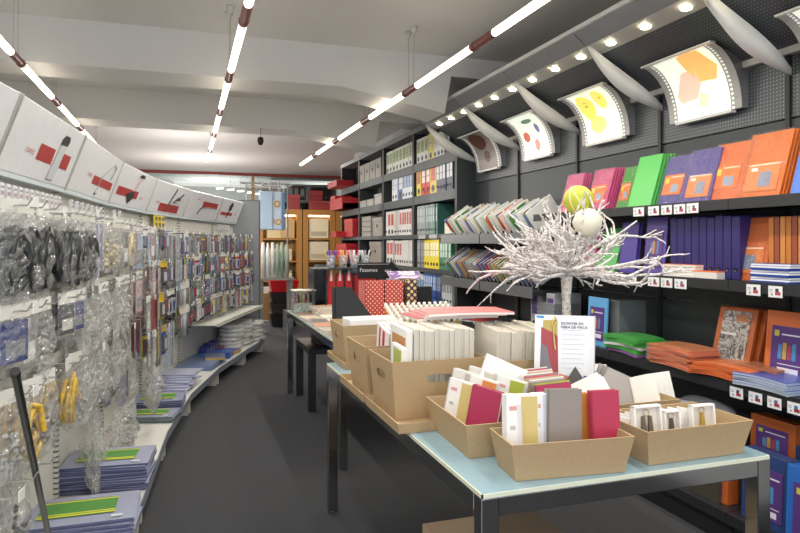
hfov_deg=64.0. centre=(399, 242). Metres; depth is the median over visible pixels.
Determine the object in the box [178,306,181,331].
blister pack
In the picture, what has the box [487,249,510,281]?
magazine
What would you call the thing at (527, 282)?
magazine
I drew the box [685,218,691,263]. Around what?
ring binder
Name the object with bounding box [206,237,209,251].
strip sleeve
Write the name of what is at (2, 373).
bag
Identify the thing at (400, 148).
file
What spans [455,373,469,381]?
print
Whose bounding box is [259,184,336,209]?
wall shelf unit
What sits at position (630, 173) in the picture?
folder
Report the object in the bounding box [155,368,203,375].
document folder
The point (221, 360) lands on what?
document folder
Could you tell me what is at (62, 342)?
bag
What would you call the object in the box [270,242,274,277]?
roll
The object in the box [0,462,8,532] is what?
bag
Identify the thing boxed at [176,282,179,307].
blister pack
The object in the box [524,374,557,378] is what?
notebook
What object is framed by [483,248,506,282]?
magazine
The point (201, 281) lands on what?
strip sleeve
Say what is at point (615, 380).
card
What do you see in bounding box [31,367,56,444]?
bag
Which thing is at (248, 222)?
end panel
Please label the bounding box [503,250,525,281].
magazine
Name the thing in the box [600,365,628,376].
card
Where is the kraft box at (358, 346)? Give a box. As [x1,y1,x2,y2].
[347,335,389,393]
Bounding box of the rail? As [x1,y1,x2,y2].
[240,182,290,331]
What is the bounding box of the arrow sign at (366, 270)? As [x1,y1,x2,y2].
[357,258,400,279]
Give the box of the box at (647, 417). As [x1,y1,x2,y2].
[629,403,662,431]
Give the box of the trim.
[138,169,340,178]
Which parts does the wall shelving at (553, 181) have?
shelf, perforated panel, panel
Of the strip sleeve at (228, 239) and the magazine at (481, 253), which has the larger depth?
the strip sleeve at (228, 239)
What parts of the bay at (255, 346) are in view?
panel, panel, header rail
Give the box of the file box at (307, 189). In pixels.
[305,187,310,199]
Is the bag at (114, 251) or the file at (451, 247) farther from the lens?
the file at (451, 247)
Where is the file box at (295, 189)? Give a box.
[293,187,298,193]
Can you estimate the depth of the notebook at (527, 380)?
2.24 m
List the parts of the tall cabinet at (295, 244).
panel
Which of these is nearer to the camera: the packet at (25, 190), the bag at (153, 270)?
the packet at (25, 190)
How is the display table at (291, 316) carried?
on the floor
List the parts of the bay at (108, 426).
panel, panel, panel, panel, header rail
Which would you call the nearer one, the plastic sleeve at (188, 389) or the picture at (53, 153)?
the picture at (53, 153)
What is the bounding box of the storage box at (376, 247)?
[369,242,381,261]
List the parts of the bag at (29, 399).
coiled cord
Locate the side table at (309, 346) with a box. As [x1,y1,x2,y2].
[296,338,332,411]
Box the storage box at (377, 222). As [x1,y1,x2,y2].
[372,217,381,235]
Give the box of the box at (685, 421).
[667,407,688,427]
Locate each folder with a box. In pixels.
[19,490,139,532]
[25,491,140,532]
[39,495,140,532]
[59,445,155,470]
[59,447,156,472]
[59,449,156,474]
[59,452,156,476]
[59,457,154,484]
[59,460,155,486]
[59,462,151,482]
[59,463,155,491]
[59,464,150,480]
[59,465,155,492]
[59,466,153,488]
[59,470,154,495]
[62,497,140,532]
[81,526,132,532]
[106,520,135,532]
[122,408,180,418]
[123,409,181,420]
[123,411,181,421]
[123,413,181,422]
[131,395,185,407]
[132,391,185,404]
[132,395,184,406]
[132,397,185,409]
[133,506,142,532]
[145,382,196,391]
[146,383,189,388]
[150,375,201,383]
[151,376,192,381]
[151,381,193,386]
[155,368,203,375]
[155,371,196,378]
[176,356,218,365]
[176,360,220,366]
[176,360,221,367]
[191,353,207,355]
[202,361,225,370]
[205,353,224,358]
[399,312,497,320]
[408,310,506,317]
[415,307,513,316]
[559,173,585,211]
[583,173,588,186]
[585,173,590,187]
[585,229,601,266]
[587,173,592,188]
[590,167,615,208]
[596,228,622,271]
[606,168,618,208]
[609,167,621,207]
[611,168,623,207]
[614,167,625,207]
[616,166,637,207]
[628,153,664,206]
[652,154,667,204]
[655,154,669,204]
[657,154,692,203]
[681,146,723,201]
[711,140,753,199]
[713,306,761,361]
[729,306,767,361]
[738,128,795,197]
[738,306,766,361]
[742,217,768,280]
[781,128,799,193]
[785,131,799,193]
[788,146,799,193]
[790,153,799,192]
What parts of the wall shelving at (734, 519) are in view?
shelf, shelf, shelf, perforated panel, panel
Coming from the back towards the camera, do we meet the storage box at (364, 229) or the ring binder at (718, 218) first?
the storage box at (364, 229)
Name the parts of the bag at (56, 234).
coiled cord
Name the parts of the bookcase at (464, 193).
panel, shelf, shelf, shelf, shelf, shelf, shelf, panel, shelf, shelf, shelf, shelf, panel, shelf, shelf, shelf, shelf, panel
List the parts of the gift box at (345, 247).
lid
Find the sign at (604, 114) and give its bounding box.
[557,82,634,146]
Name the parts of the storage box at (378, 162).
lid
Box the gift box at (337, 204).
[330,197,357,210]
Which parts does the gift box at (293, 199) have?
lid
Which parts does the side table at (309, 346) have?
leg, leg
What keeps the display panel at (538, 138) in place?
attached to the canopy
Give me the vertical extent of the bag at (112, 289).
0.282 m
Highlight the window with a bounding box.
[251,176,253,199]
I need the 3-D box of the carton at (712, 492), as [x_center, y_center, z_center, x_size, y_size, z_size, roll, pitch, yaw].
[1.623,1.093,3.344,0.242,0.375,0.343,0,0,-18]
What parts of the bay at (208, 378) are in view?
panel, panel, panel, panel, header rail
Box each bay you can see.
[0,170,144,532]
[0,196,60,502]
[53,189,167,523]
[99,203,191,455]
[139,209,219,412]
[177,217,246,383]
[211,221,264,363]
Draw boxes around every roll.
[261,242,264,277]
[266,243,269,277]
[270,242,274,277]
[275,243,279,277]
[280,242,283,277]
[285,243,288,276]
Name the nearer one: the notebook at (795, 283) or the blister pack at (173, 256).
the notebook at (795, 283)
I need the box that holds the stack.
[268,291,297,326]
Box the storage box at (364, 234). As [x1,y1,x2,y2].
[362,232,372,236]
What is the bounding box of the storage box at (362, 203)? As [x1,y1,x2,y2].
[360,200,366,207]
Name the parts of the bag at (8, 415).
coiled cord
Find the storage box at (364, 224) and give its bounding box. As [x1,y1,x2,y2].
[362,221,372,226]
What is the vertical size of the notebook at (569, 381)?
0.174 m
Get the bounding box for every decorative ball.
[563,186,593,213]
[573,208,601,236]
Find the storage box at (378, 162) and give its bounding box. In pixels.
[375,157,381,176]
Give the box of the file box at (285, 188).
[281,186,286,199]
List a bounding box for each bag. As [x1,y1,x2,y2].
[0,197,32,296]
[0,212,15,295]
[0,300,8,370]
[0,302,29,365]
[0,370,5,378]
[0,377,16,461]
[0,383,28,472]
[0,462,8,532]
[0,469,8,501]
[7,213,30,292]
[7,297,31,367]
[9,293,30,321]
[9,369,25,439]
[10,464,28,532]
[12,216,26,218]
[12,362,32,414]
[13,375,46,462]
[17,201,41,292]
[18,300,37,370]
[27,215,36,227]
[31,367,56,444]
[32,291,54,335]
[33,356,58,424]
[34,210,47,230]
[35,296,54,373]
[36,203,57,290]
[37,216,51,274]
[37,287,50,292]
[46,285,62,346]
[46,289,60,329]
[47,208,60,283]
[49,339,65,392]
[52,349,62,420]
[54,210,68,281]
[56,206,75,285]
[58,291,74,335]
[58,355,80,423]
[59,345,70,393]
[65,285,78,349]
[66,208,83,285]
[66,289,84,329]
[68,348,88,421]
[72,339,84,400]
[76,210,92,283]
[79,344,92,413]
[83,212,99,280]
[83,285,97,346]
[84,278,96,326]
[84,281,92,332]
[85,409,103,493]
[87,327,96,370]
[89,338,103,399]
[91,283,103,335]
[92,277,105,302]
[92,278,100,321]
[92,330,105,386]
[94,365,98,407]
[95,321,102,365]
[98,273,104,310]
[98,281,112,336]
[98,333,105,397]
[99,361,105,397]
[100,276,110,326]
[101,215,112,266]
[103,325,112,372]
[103,364,110,407]
[105,227,111,248]
[105,272,110,308]
[106,274,118,320]
[106,327,118,383]
[108,224,109,266]
[110,219,120,267]
[110,221,116,268]
[110,271,115,311]
[111,358,115,396]
[111,400,136,446]
[113,319,114,364]
[114,228,122,269]
[115,220,123,267]
[115,273,117,307]
[115,276,126,327]
[118,272,123,310]
[118,325,127,371]
[118,366,125,406]
[120,274,130,320]
[123,221,128,266]
[124,271,128,307]
[126,222,135,267]
[126,361,128,396]
[127,319,128,364]
[129,263,136,292]
[129,273,131,309]
[130,222,133,269]
[131,296,135,321]
[133,272,136,314]
[134,223,137,262]
[135,271,141,311]
[136,224,142,267]
[141,231,142,265]
[142,365,159,410]
[143,259,146,293]
[146,295,150,333]
[148,226,149,266]
[148,261,150,291]
[148,332,149,370]
[150,226,154,259]
[152,260,155,296]
[152,329,155,365]
[155,228,156,265]
[158,259,159,292]
[185,232,187,253]
[196,279,198,297]
[196,299,199,320]
[205,274,209,295]
[208,253,212,272]
[211,294,214,312]
[212,253,213,271]
[214,293,216,310]
[216,253,218,271]
[219,292,220,312]
[220,252,223,270]
[224,290,227,308]
[225,252,228,268]
[242,287,243,302]
[245,285,247,302]
[259,181,272,229]
[266,230,279,237]
[270,181,281,229]
[270,248,291,259]
[280,182,284,229]
[280,217,294,237]
[308,217,327,237]
[308,240,327,259]
[680,395,735,414]
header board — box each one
[0,82,22,149]
[0,94,86,189]
[65,136,123,202]
[109,162,157,211]
[146,179,192,216]
[183,190,223,220]
[216,197,243,222]
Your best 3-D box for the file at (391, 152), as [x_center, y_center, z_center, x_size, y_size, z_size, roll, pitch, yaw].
[-0.031,-1.100,8.731,0.208,0.300,0.139,0,0,-18]
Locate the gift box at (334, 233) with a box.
[331,231,344,236]
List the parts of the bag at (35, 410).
coiled cord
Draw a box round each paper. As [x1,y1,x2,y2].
[603,332,663,343]
[603,337,643,346]
[603,340,646,350]
[604,344,643,353]
[607,347,645,357]
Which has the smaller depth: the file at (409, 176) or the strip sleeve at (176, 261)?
the strip sleeve at (176, 261)
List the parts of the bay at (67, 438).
panel, panel, panel, panel, header rail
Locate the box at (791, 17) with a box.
[774,5,799,43]
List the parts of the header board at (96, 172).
trim, trim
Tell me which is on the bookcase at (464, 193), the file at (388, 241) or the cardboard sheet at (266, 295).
the file at (388, 241)
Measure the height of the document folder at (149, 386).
0.012 m
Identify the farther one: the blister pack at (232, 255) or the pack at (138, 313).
the blister pack at (232, 255)
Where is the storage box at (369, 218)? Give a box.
[362,216,381,221]
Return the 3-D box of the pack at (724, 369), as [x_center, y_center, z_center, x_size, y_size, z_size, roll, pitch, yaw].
[1.622,0.609,3.127,0.202,0.024,0.303,0,0,-24]
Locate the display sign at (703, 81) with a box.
[641,40,747,125]
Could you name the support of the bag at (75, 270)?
hanging from the bay at (30, 501)
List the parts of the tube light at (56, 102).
tube light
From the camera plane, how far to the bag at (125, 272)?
4.14 m
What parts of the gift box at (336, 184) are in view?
lid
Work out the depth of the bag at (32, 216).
2.54 m
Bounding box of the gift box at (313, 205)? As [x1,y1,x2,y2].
[308,201,329,209]
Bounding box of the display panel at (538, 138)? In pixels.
[500,109,559,161]
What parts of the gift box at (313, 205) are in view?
lid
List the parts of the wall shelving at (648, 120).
shelf, shelf, perforated panel, panel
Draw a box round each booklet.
[295,312,315,315]
[299,315,322,319]
[304,319,329,323]
[312,312,331,314]
[313,323,330,327]
[317,327,330,332]
[319,315,331,318]
[376,322,389,345]
[382,322,389,330]
[571,372,597,386]
[572,374,601,387]
[578,376,609,392]
[629,374,660,402]
[634,373,663,393]
[639,372,669,395]
[643,371,674,396]
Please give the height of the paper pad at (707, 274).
0.040 m
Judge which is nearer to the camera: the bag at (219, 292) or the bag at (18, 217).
the bag at (18, 217)
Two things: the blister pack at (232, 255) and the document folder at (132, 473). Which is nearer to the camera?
the document folder at (132, 473)
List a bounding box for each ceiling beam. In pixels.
[0,11,509,121]
[0,80,422,152]
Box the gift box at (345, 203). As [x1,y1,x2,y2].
[341,201,357,209]
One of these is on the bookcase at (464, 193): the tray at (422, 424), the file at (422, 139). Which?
the file at (422, 139)
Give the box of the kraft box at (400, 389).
[368,348,484,420]
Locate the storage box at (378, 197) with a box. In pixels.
[374,193,381,204]
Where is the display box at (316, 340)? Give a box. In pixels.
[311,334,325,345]
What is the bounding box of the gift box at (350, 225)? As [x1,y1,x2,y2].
[344,218,357,236]
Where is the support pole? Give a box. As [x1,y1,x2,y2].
[9,367,50,532]
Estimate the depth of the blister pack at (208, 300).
6.63 m
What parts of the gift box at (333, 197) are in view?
lid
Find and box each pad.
[644,340,668,357]
[662,269,691,272]
[663,264,703,267]
[663,274,694,277]
[664,266,703,269]
[668,272,691,274]
[692,270,724,278]
[769,217,774,262]
[775,217,779,262]
[780,216,786,262]
[786,216,791,263]
[792,216,797,263]
[798,216,799,263]
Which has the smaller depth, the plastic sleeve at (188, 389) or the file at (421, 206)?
the plastic sleeve at (188, 389)
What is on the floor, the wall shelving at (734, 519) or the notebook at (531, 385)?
the wall shelving at (734, 519)
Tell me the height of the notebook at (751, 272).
0.010 m
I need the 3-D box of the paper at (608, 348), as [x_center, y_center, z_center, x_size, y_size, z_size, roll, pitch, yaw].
[1.410,0.644,3.823,0.202,0.028,0.303,0,0,-13]
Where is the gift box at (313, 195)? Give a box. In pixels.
[308,190,322,209]
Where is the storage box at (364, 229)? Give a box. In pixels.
[362,226,372,231]
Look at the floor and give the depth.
3.97 m
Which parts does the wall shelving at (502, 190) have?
shelf, shelf, perforated panel, panel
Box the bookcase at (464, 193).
[341,124,477,341]
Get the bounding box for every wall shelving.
[441,140,522,329]
[480,121,581,321]
[533,95,665,376]
[609,55,795,532]
[726,53,799,532]
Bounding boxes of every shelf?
[59,432,166,498]
[104,394,189,435]
[143,368,217,393]
[192,312,244,326]
[215,305,262,314]
[216,350,244,367]
[241,340,260,349]
[263,238,296,239]
[308,260,326,261]
[308,267,356,269]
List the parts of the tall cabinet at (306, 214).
panel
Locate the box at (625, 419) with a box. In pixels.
[620,416,629,423]
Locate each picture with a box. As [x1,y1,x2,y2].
[36,136,70,179]
[92,165,116,194]
[116,175,145,202]
[157,189,184,213]
[197,201,217,213]
[220,203,233,216]
[392,331,405,346]
[393,346,400,361]
[463,131,497,170]
[507,113,549,158]
[540,343,551,368]
[541,327,557,372]
[543,320,557,335]
[551,316,557,349]
[566,86,622,143]
[653,47,730,121]
[792,10,799,18]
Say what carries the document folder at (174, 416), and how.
on the document folder at (181, 411)
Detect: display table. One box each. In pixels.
[287,310,347,469]
[327,362,770,532]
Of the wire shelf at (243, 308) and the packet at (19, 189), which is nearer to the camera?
the packet at (19, 189)
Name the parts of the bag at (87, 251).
coiled cord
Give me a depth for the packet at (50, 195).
2.96 m
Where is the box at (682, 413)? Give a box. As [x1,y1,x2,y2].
[661,408,683,427]
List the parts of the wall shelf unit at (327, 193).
shelf, shelf, panel, panel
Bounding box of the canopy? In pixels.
[420,0,799,162]
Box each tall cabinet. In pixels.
[260,209,301,305]
[302,210,334,304]
[335,211,340,286]
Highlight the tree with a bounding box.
[466,191,695,314]
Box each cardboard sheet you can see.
[264,287,269,292]
[264,293,269,321]
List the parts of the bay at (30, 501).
panel, panel, panel, panel, header rail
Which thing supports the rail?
on the floor
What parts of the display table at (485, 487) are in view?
leg, rail, leg, rail, leg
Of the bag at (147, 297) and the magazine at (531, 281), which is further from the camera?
the magazine at (531, 281)
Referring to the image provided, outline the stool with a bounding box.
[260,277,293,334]
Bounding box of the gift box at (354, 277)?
[352,275,375,295]
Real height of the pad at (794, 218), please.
0.300 m
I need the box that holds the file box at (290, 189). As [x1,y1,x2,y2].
[288,187,292,193]
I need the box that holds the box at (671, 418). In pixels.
[662,409,681,429]
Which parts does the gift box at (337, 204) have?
lid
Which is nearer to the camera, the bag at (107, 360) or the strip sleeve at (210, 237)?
the bag at (107, 360)
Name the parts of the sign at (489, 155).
trim, trim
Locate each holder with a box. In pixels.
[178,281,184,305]
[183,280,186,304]
[183,305,186,336]
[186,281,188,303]
[186,304,188,334]
[386,271,423,279]
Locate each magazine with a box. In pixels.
[444,211,458,234]
[444,247,464,276]
[447,205,467,234]
[448,245,470,276]
[449,248,470,277]
[450,206,468,233]
[453,206,472,233]
[453,248,474,277]
[456,207,475,233]
[457,249,476,278]
[459,204,480,233]
[460,249,479,278]
[463,203,483,233]
[463,249,483,279]
[465,203,488,233]
[465,318,500,321]
[466,249,487,279]
[468,204,490,233]
[469,250,489,280]
[472,249,492,279]
[473,202,495,233]
[475,203,496,233]
[475,248,497,281]
[479,203,500,233]
[479,250,499,280]
[483,204,502,232]
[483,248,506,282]
[487,201,508,232]
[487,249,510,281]
[491,199,515,232]
[491,255,505,281]
[495,199,518,232]
[495,246,521,282]
[498,198,523,232]
[498,249,520,283]
[503,199,525,232]
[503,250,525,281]
[506,199,529,232]
[508,250,527,285]
[512,199,535,232]
[516,198,539,226]
[521,196,545,229]
[522,250,541,286]
[525,194,557,232]
[525,252,544,286]
[532,261,549,289]
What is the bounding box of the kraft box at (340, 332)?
[330,319,409,362]
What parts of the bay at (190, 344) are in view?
panel, panel, header rail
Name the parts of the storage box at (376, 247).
lid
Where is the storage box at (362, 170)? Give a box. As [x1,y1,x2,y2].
[360,165,364,182]
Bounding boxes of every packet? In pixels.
[0,182,3,197]
[4,183,10,197]
[11,185,16,198]
[17,187,22,199]
[23,188,28,200]
[29,189,33,201]
[34,191,38,196]
[39,192,43,202]
[44,193,48,203]
[49,194,52,207]
[53,195,56,207]
[57,196,60,208]
[69,199,72,210]
[75,201,78,209]
[153,215,157,220]
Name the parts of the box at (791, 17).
trim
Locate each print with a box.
[449,383,471,423]
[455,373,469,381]
[482,380,496,389]
[484,372,493,379]
[500,380,524,393]
[538,395,546,442]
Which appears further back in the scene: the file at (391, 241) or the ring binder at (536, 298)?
the file at (391, 241)
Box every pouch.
[327,270,334,303]
[336,270,342,286]
[345,270,351,287]
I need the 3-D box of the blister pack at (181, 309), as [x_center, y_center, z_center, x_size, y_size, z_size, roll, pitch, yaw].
[-1.929,0.696,5.654,0.025,0.280,0.080,0,0,0]
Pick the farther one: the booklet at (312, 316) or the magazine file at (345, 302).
the booklet at (312, 316)
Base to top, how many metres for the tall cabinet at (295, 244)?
2.200 m
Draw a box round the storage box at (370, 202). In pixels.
[366,198,374,205]
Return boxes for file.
[332,287,370,318]
[358,280,384,315]
[379,280,403,308]
[386,212,387,235]
[387,152,388,173]
[387,240,389,261]
[388,211,390,235]
[389,150,392,172]
[390,240,401,259]
[391,211,393,235]
[392,179,394,200]
[393,149,395,171]
[394,241,396,264]
[395,178,397,200]
[395,210,396,234]
[396,148,398,170]
[397,241,398,264]
[398,177,402,199]
[398,278,416,304]
[399,146,401,169]
[399,210,401,234]
[399,241,401,264]
[402,145,404,168]
[402,210,403,234]
[402,240,403,265]
[403,176,404,198]
[404,209,406,234]
[404,240,405,265]
[405,143,408,167]
[405,175,407,198]
[406,240,408,265]
[407,209,408,234]
[408,175,410,197]
[409,142,411,165]
[409,208,411,234]
[409,240,410,265]
[417,139,419,162]
[417,171,421,195]
[417,206,419,234]
[418,240,420,266]
[419,206,420,234]
[420,137,423,161]
[421,206,422,233]
[421,240,422,267]
[422,170,425,194]
[423,205,425,233]
[424,135,428,160]
[424,240,426,267]
[426,169,429,193]
[426,205,427,233]
[427,240,429,267]
[429,132,438,158]
[429,204,430,233]
[430,167,435,192]
[430,239,432,268]
[430,273,432,301]
[431,204,432,233]
[433,204,435,233]
[433,239,435,268]
[433,273,434,301]
[434,139,436,157]
[435,274,436,301]
[436,166,438,191]
[436,203,453,233]
[436,239,440,268]
[437,132,439,156]
[437,274,438,303]
[439,165,441,191]
[439,274,441,301]
[440,132,444,155]
[440,240,441,269]
[442,164,445,190]
[442,243,444,269]
[442,275,443,303]
[444,275,445,301]
[445,244,447,269]
[446,163,448,189]
[446,275,448,303]
[447,135,454,152]
[448,244,454,269]
[449,162,454,189]
[449,275,454,306]
[537,301,580,308]
[537,306,580,313]
[537,311,580,315]
[588,296,608,347]
[618,222,640,272]
[636,222,642,270]
[643,217,669,273]
[721,480,737,504]
[741,445,799,532]
[750,412,799,458]
[764,310,799,375]
[785,462,799,532]
[796,445,799,459]
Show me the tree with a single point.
(559, 261)
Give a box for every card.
[480,353,527,379]
[567,367,598,383]
[596,363,626,375]
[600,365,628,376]
[603,367,633,404]
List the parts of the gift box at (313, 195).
lid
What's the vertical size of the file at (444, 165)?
0.330 m
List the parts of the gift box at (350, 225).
lid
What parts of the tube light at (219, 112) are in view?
tube light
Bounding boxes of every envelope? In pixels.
[342,315,389,324]
[343,316,379,325]
[345,316,392,325]
[346,317,388,325]
[348,317,395,325]
[349,318,397,325]
[350,319,397,325]
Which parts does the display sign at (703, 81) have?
trim, trim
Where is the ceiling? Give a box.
[0,0,621,185]
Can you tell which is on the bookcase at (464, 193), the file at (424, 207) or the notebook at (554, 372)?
the file at (424, 207)
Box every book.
[310,304,331,308]
[310,307,331,310]
[311,309,331,312]
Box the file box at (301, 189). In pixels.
[299,187,304,199]
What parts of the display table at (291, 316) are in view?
leg, glass, rail, leg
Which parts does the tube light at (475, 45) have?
tube light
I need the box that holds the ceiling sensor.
[257,128,263,144]
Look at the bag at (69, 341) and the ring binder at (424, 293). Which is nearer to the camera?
the bag at (69, 341)
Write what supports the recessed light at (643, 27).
attached to the canopy
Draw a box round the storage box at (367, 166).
[364,162,369,180]
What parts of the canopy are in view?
fascia panel, perforated panel, fascia panel, perforated panel, rail, fascia panel, perforated panel, fascia panel, perforated panel, perforated panel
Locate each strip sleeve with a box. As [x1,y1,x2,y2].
[50,223,60,230]
[58,223,66,230]
[69,223,78,230]
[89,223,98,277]
[99,224,103,270]
[156,325,160,365]
[162,248,166,256]
[164,327,169,367]
[168,235,169,267]
[170,235,172,266]
[170,324,173,364]
[175,236,178,256]
[175,260,178,281]
[179,260,181,280]
[185,259,187,277]
[186,236,189,254]
[194,236,196,252]
[197,302,201,317]
[199,280,202,294]
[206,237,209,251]
[209,237,211,252]
[209,278,212,292]
[221,237,222,251]
[222,295,225,311]
[223,237,224,251]
[227,238,229,251]
[229,293,231,305]
[236,291,237,306]
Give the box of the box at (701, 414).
[687,403,715,426]
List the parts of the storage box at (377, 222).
lid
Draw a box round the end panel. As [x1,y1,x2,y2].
[233,200,259,319]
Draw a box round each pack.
[103,322,109,356]
[110,318,113,353]
[116,325,122,359]
[123,318,125,353]
[131,320,135,359]
[136,311,141,328]
[136,317,140,353]
[141,328,148,359]
[142,230,147,247]
[142,296,143,327]
[147,261,152,285]
[149,325,152,353]
[151,260,157,281]
[151,298,154,330]
[156,296,158,327]
[158,292,164,318]
[158,328,161,357]
[159,229,161,247]
[160,260,167,285]
[161,229,165,249]
[161,324,166,354]
[162,314,167,327]
[163,291,168,313]
[165,230,168,247]
[166,290,171,317]
[167,260,169,280]
[168,315,171,326]
[170,259,173,281]
[170,288,175,314]
[172,256,174,280]
[172,312,174,335]
[175,307,178,332]
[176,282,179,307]
[178,234,182,252]
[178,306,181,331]
[180,306,183,337]
[182,232,184,253]
[182,265,183,279]
[184,233,186,253]
[184,257,186,280]
[188,279,190,299]
[188,303,191,327]
[190,234,192,252]
[190,255,193,277]
[190,278,196,297]
[191,280,193,301]
[191,301,196,321]
[193,255,198,278]
[197,233,198,256]
[200,298,204,319]
[200,346,208,352]
[201,258,203,275]
[201,298,206,315]
[202,235,205,252]
[202,254,205,271]
[203,342,211,352]
[204,274,208,291]
[206,254,210,274]
[206,296,210,314]
[209,295,212,315]
[209,339,217,346]
[212,235,214,252]
[212,349,232,354]
[214,234,216,252]
[214,255,216,272]
[214,274,217,291]
[215,345,224,349]
[217,234,219,255]
[217,336,242,340]
[218,322,243,327]
[218,340,241,345]
[219,273,221,290]
[219,327,244,332]
[219,332,243,336]
[221,273,224,291]
[221,348,240,351]
[224,344,241,347]
[225,236,227,252]
[225,273,228,290]
[225,319,251,324]
[229,235,232,252]
[229,253,231,271]
[229,272,232,289]
[230,290,234,307]
[231,253,233,269]
[234,236,235,251]
[235,252,238,269]
[235,271,239,285]
[238,235,240,251]
[241,235,244,251]
[241,339,251,344]
[242,252,244,266]
[242,271,244,286]
[243,252,246,268]
[243,328,251,332]
[243,332,252,337]
[244,269,248,283]
[244,324,252,328]
[247,252,250,266]
[251,320,263,325]
[251,328,262,333]
[251,333,262,337]
[251,335,263,340]
[252,325,261,328]
[646,347,719,358]
[647,341,718,353]
[647,352,692,363]
[647,357,689,368]
[648,350,721,361]
[648,355,691,366]
[649,345,721,356]
[649,359,688,371]
[687,370,732,380]
[688,368,732,378]
[690,366,732,374]
[692,364,732,372]
[693,359,760,372]
[732,371,799,385]
[732,374,799,388]
[732,381,799,396]
[733,376,799,391]
[733,378,799,393]
[734,361,784,373]
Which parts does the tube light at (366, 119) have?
tube light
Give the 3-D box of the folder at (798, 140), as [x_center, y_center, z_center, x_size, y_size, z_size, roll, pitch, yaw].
[1.775,-0.367,3.046,0.112,0.326,0.230,0,0,-18]
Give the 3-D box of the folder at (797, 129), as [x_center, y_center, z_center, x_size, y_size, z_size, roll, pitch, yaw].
[1.758,-0.367,3.044,0.112,0.327,0.230,0,0,-18]
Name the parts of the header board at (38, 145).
trim, trim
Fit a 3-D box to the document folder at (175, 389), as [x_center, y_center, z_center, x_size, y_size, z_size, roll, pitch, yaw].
[-1.979,1.246,5.548,0.343,0.012,0.303,0,0,-2]
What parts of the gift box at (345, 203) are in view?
lid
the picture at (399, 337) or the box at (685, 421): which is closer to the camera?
the box at (685, 421)
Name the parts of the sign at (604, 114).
trim, trim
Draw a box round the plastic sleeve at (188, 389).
[143,389,188,393]
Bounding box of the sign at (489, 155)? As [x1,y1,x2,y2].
[457,130,505,172]
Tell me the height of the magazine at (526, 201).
0.310 m
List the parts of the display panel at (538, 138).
trim, trim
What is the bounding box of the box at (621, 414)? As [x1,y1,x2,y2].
[620,413,630,424]
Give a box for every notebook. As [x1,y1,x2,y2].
[390,322,412,361]
[391,342,406,361]
[398,321,418,360]
[405,322,424,360]
[411,322,429,381]
[414,323,433,381]
[417,321,439,381]
[423,321,444,381]
[429,321,448,380]
[432,322,454,377]
[436,320,459,358]
[441,320,463,357]
[444,377,473,423]
[447,321,468,357]
[452,368,481,381]
[453,322,473,357]
[466,384,504,424]
[468,365,497,380]
[469,374,499,390]
[474,322,501,358]
[481,322,505,360]
[485,322,510,360]
[490,323,516,360]
[493,321,520,359]
[497,374,527,393]
[500,321,525,359]
[502,393,538,444]
[505,322,531,359]
[509,322,534,358]
[511,320,534,330]
[517,403,522,444]
[520,371,552,380]
[524,372,557,376]
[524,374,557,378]
[524,375,557,392]
[527,369,551,372]
[527,370,551,373]
[529,376,562,380]
[529,377,563,382]
[529,379,563,391]
[530,392,546,442]
[534,380,569,385]
[534,381,569,386]
[534,383,571,391]
[544,388,581,441]
[582,392,588,439]
[587,389,619,438]
[750,265,799,268]
[750,267,799,270]
[750,271,799,275]
[750,274,799,277]
[750,278,799,281]
[750,280,799,284]
[751,263,799,266]
[751,269,799,272]
[751,276,799,279]
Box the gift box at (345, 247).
[336,244,357,259]
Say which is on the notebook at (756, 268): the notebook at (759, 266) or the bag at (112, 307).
the notebook at (759, 266)
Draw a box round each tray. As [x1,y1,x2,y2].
[327,350,350,369]
[339,373,373,402]
[365,395,435,433]
[426,395,501,458]
[489,427,634,480]
[619,393,679,408]
[620,402,753,464]
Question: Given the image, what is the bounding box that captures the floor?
[138,308,705,532]
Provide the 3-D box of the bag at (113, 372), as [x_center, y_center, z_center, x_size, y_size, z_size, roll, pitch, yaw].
[-1.771,0.840,3.963,0.047,0.232,0.136,0,0,-13]
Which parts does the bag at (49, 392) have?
coiled cord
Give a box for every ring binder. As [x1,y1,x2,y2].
[417,286,431,304]
[531,296,546,322]
[547,292,580,303]
[610,299,630,332]
[613,299,641,332]
[616,300,645,333]
[671,217,691,263]
[677,218,684,263]
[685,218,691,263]
[692,216,714,264]
[699,216,707,269]
[707,217,714,270]
[715,215,759,270]
[723,215,746,279]
[732,216,778,279]
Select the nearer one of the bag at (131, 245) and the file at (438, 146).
the bag at (131, 245)
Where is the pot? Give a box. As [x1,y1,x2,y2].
[290,289,315,312]
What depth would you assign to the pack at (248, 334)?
8.02 m
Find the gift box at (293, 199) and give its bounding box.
[288,194,299,208]
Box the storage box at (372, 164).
[370,160,375,179]
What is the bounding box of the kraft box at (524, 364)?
[506,359,533,368]
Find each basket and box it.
[268,271,298,291]
[268,291,297,302]
[268,302,296,314]
[268,314,295,326]
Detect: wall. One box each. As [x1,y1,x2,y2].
[174,184,340,199]
[354,116,799,320]
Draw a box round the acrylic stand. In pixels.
[308,264,377,310]
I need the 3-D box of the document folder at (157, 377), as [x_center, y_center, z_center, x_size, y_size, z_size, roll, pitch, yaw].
[-2.007,1.183,5.772,0.343,0.012,0.303,0,0,-12]
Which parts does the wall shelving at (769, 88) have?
shelf, shelf, shelf, perforated panel, panel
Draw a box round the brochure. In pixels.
[534,314,595,379]
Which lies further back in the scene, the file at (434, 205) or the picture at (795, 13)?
the file at (434, 205)
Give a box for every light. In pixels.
[6,0,53,98]
[48,95,78,125]
[206,132,211,161]
[213,106,223,133]
[219,4,234,109]
[228,2,253,72]
[244,0,253,7]
[300,142,317,165]
[338,107,371,139]
[368,26,419,118]
[414,0,549,87]
[427,0,706,128]
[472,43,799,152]
[606,41,615,45]
[641,25,650,29]
[681,6,691,10]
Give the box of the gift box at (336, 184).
[327,180,353,188]
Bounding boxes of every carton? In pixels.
[423,510,562,532]
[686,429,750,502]
[738,479,741,504]
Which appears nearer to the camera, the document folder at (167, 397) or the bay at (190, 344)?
the document folder at (167, 397)
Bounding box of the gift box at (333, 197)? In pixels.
[330,196,351,210]

